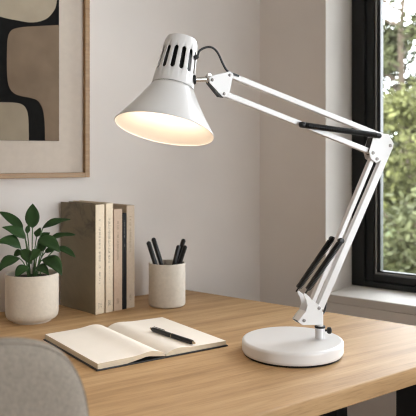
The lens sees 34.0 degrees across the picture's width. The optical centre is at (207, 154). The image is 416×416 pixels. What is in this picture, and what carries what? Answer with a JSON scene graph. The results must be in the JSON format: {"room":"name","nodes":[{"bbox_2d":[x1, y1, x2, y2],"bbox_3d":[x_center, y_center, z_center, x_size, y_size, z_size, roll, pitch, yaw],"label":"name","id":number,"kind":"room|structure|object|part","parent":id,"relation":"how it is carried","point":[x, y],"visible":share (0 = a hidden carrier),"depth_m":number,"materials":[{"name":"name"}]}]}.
{"room":"home office","nodes":[
{"label":"home office","id":0,"kind":"room"},
{"bbox_2d":[0,0,259,311],"bbox_3d":[-1.112,-0.133,1.424,2.900,2.550,0.140,0,0,-31],"label":"wall","id":1,"kind":"structure","parent":0,"point":[207,196],"depth_m":1.96,"materials":[{"name":"paint"}]},
{"bbox_2d":[0,0,89,178],"bbox_3d":[-0.584,-0.371,1.649,0.620,0.860,0.025,0,0,-31],"label":"framed picture","id":2,"kind":"object","parent":1,"relation":"attached to","point":[45,44],"visible":1,"depth_m":1.75,"materials":[{"name":"beige paper"}]},
{"bbox_2d":[0,0,58,140],"bbox_3d":[-0.584,-0.374,1.650,0.460,0.675,0.001,0,0,-31],"label":"print","id":3,"kind":"object","parent":2,"relation":"attached to","point":[29,29],"depth_m":1.73},
{"bbox_2d":[260,0,415,415],"bbox_3d":[1.660,-0.133,1.114,3.600,2.550,0.260,0,0,38],"label":"wall","id":4,"kind":"structure","parent":0,"point":[306,45],"depth_m":2.05,"materials":[{"name":"paint"}]},
{"bbox_2d":[327,285,415,314],"bbox_3d":[0.773,0.415,1.807,0.890,0.024,0.260,0,0,38],"label":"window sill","id":5,"kind":"structure","parent":4,"relation":"attached to","point":[353,295],"depth_m":1.93,"materials":[{"name":"paint"}]},
{"bbox_2d":[352,0,415,292],"bbox_3d":[0.818,-0.352,1.865,0.889,1.509,0.075,0,0,38],"label":"window","id":6,"kind":"structure","parent":4,"relation":"in","point":[367,15],"depth_m":2.09,"materials":[{"name":"black metal"}]},
{"bbox_3d":[0.354,1.192,-0.063,5.949,0.100,4.950,0,0,0],"label":"floor","id":7,"kind":"structure","parent":0,"visible":0},
{"bbox_2d":[0,337,88,415],"bbox_3d":[-0.441,0.657,0.755,0.472,0.973,0.521,0,0,-37],"label":"desk chair","id":8,"kind":"object","parent":7,"relation":"on","point":[37,378],"visible":1,"depth_m":0.66,"materials":[{"name":"fabric"}]},
{"bbox_2d":[0,290,415,415],"bbox_3d":[-0.456,0.767,1.232,1.998,0.750,0.961,0,0,-37],"label":"desk","id":9,"kind":"object","parent":7,"relation":"on","point":[378,358],"visible":0.56,"depth_m":1.25,"materials":[{"name":"brown wood"}]},
{"bbox_2d":[0,203,75,324],"bbox_3d":[-0.407,0.254,1.614,0.190,0.276,0.124,0,0,0],"label":"potted plant","id":10,"kind":"object","parent":9,"relation":"on","point":[31,291],"visible":1,"depth_m":1.58,"materials":[{"name":"green plant"}]},
{"bbox_3d":[-0.417,0.336,1.614,0.124,0.113,0.124,0,0,0],"label":"pot","id":11,"kind":"part","parent":10,"relation":"part of","materials":[{"name":"beige ceramic"}]},
{"bbox_2d":[61,201,103,314],"bbox_3d":[-0.320,0.257,1.730,0.155,0.270,0.027,0,0,45],"label":"book","id":12,"kind":"object","parent":9,"relation":"on","point":[82,278],"visible":1,"depth_m":1.70,"materials":[{"name":"brown paper"}]},
{"bbox_2d":[73,200,112,312],"bbox_3d":[-0.297,0.256,1.747,0.145,0.272,0.022,0,0,45],"label":"book","id":13,"kind":"object","parent":9,"relation":"on","point":[108,207],"visible":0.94,"depth_m":1.69,"materials":[{"name":"beige paper"}]},
{"bbox_2d":[113,208,121,310],"bbox_3d":[-0.271,0.264,1.759,0.125,0.256,0.026,0,0,45],"label":"book","id":14,"kind":"object","parent":9,"relation":"on","point":[117,213],"visible":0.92,"depth_m":1.71,"materials":[{"name":"beige paper"}]},
{"bbox_2d":[113,203,134,307],"bbox_3d":[-0.242,0.261,1.787,0.125,0.263,0.026,0,0,45],"label":"book","id":15,"kind":"object","parent":9,"relation":"on","point":[129,210],"visible":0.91,"depth_m":1.74,"materials":[{"name":"beige paper"}]},
{"bbox_2d":[122,213,125,308],"bbox_3d":[-0.254,0.270,1.771,0.118,0.244,0.012,0,0,45],"label":"book","id":16,"kind":"object","parent":9,"relation":"on","point":[123,214],"visible":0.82,"depth_m":1.73,"materials":[{"name":"black paper"}]},
{"bbox_2d":[43,317,227,370],"bbox_3d":[-0.154,0.383,1.416,0.298,0.018,0.256,0,0,-34],"label":"notebook","id":17,"kind":"object","parent":9,"relation":"on","point":[99,347],"visible":1,"depth_m":1.38,"materials":[{"name":"beige paper"}]},
{"bbox_2d":[150,326,195,343],"bbox_3d":[-0.075,0.374,1.410,0.010,0.012,0.150,0,0,-42],"label":"pen","id":18,"kind":"object","parent":17,"relation":"on","point":[153,329],"visible":1,"depth_m":1.41,"materials":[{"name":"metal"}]},
{"bbox_2d":[149,260,184,308],"bbox_3d":[-0.107,0.336,1.776,0.096,0.111,0.096,0,0,0],"label":"pen cup","id":19,"kind":"object","parent":9,"relation":"on","point":[166,281],"visible":0.92,"depth_m":1.74,"materials":[{"name":"ceramic"}]},
{"bbox_2d":[146,241,157,264],"bbox_3d":[-0.131,0.304,1.763,0.057,0.163,0.012,0,0,-7],"label":"pen","id":20,"kind":"object","parent":19,"relation":"in","point":[149,245],"visible":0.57,"depth_m":1.76,"materials":[{"name":"black plastic"}]},
{"bbox_2d":[151,237,163,264],"bbox_3d":[-0.119,0.300,1.780,0.058,0.170,0.012,0,0,-9],"label":"pen","id":21,"kind":"object","parent":19,"relation":"in","point":[154,242],"visible":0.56,"depth_m":1.77,"materials":[{"name":"black plastic"}]},
{"bbox_2d":[172,245,179,264],"bbox_3d":[-0.092,0.309,1.758,0.043,0.153,0.011,0,0,-8],"label":"pen","id":22,"kind":"object","parent":19,"relation":"in","point":[177,250],"visible":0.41,"depth_m":1.75,"materials":[{"name":"black plastic"}]},
{"bbox_2d":[176,239,185,264],"bbox_3d":[-0.089,0.303,1.790,0.060,0.165,0.015,0,0,0],"label":"pen","id":23,"kind":"object","parent":19,"relation":"in","point":[182,243],"visible":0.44,"depth_m":1.78,"materials":[{"name":"black plastic"}]},
{"bbox_2d":[177,245,186,263],"bbox_3d":[-0.082,0.310,1.772,0.056,0.151,0.012,0,0,8],"label":"pen","id":24,"kind":"object","parent":19,"relation":"in","point":[184,248],"visible":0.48,"depth_m":1.77,"materials":[{"name":"black plastic"}]},
{"bbox_2d":[114,33,393,367],"bbox_3d":[0.104,0.083,1.316,0.575,0.618,0.200,0,0,-25],"label":"desk lamp","id":25,"kind":"object","parent":9,"relation":"on","point":[168,111],"visible":1,"depth_m":1.31,"materials":[{"name":"white metal"}]},
{"bbox_3d":[-0.080,-0.077,1.239,0.182,0.120,0.178,0,0,0],"label":"lamp shade","id":26,"kind":"part","parent":25,"relation":"part of","materials":[{"name":"white metal"}]},
{"bbox_2d":[163,45,191,70],"bbox_3d":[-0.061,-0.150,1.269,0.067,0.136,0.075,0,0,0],"label":"vent","id":27,"kind":"object","parent":25,"relation":"attached to","point":[175,57],"depth_m":1.25,"materials":[{"name":"black"}]},
{"bbox_3d":[-0.010,-0.143,1.264,0.033,0.019,0.016,0,0,-21],"label":"swivel stem","id":28,"kind":"part","parent":25,"relation":"part of","materials":[{"name":"silver metal"}]},
{"bbox_3d":[0.025,-0.133,1.268,0.048,0.048,0.002,0,0,-20],"label":"head plate","id":29,"kind":"part","parent":25,"relation":"part of","materials":[{"name":"white metal"}]},
{"bbox_3d":[0.191,0.301,1.351,0.053,0.064,0.002,0,0,-20],"label":"bracket plate","id":30,"kind":"part","parent":25,"relation":"part of","materials":[{"name":"white metal"}]},
{"bbox_3d":[0.200,0.301,1.327,0.053,0.064,0.002,0,0,-20],"label":"bracket plate","id":31,"kind":"part","parent":25,"relation":"part of","materials":[{"name":"white metal"}]},
{"bbox_3d":[0.222,0.352,1.349,0.021,0.024,0.021,0,0,0],"label":"post","id":32,"kind":"part","parent":25,"relation":"part of","materials":[{"name":"white metal"}]},
{"bbox_3d":[0.353,-0.013,1.386,0.059,0.060,0.002,0,0,-20],"label":"elbow plate","id":33,"kind":"part","parent":25,"relation":"part of","materials":[{"name":"white metal"}]},
{"bbox_3d":[0.292,0.784,1.620,0.060,0.716,0.060,0,0,38],"label":"leg","id":34,"kind":"part","parent":9,"relation":"part of","materials":[{"name":"black metal"}]},
{"bbox_3d":[0.438,0.784,1.440,0.060,0.716,0.060,0,0,38],"label":"leg","id":35,"kind":"part","parent":9,"relation":"part of","materials":[{"name":"black metal"}]},
{"label":"outside","id":36,"kind":"structure","parent":0,"visible":0},
{"bbox_3d":[13.637,2.642,17.734,45.119,0.100,47.526,0,0,0],"label":"ground","id":37,"kind":"structure","parent":36,"visible":0},
{"bbox_2d":[383,78,415,239],"bbox_3d":[3.488,0.519,12.613,3.306,4.171,2.783,0,0,33],"label":"tree","id":38,"kind":"object","parent":37,"relation":"on","point":[400,109],"visible":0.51,"depth_m":12.07,"materials":[{"name":"green plant"}]},
{"bbox_2d":[383,0,415,239],"bbox_3d":[5.363,-1.488,18.531,4.856,8.185,4.106,0,0,3],"label":"tree","id":39,"kind":"object","parent":37,"relation":"on","point":[396,37],"visible":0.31,"depth_m":18.18,"materials":[{"name":"green plant"}]},
{"bbox_2d":[383,186,415,273],"bbox_3d":[2.720,1.359,9.478,2.374,2.490,2.272,0,0,29],"label":"bush","id":40,"kind":"object","parent":37,"relation":"on","point":[399,255],"visible":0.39,"depth_m":9.09,"materials":[{"name":"green plant"}]}
]}

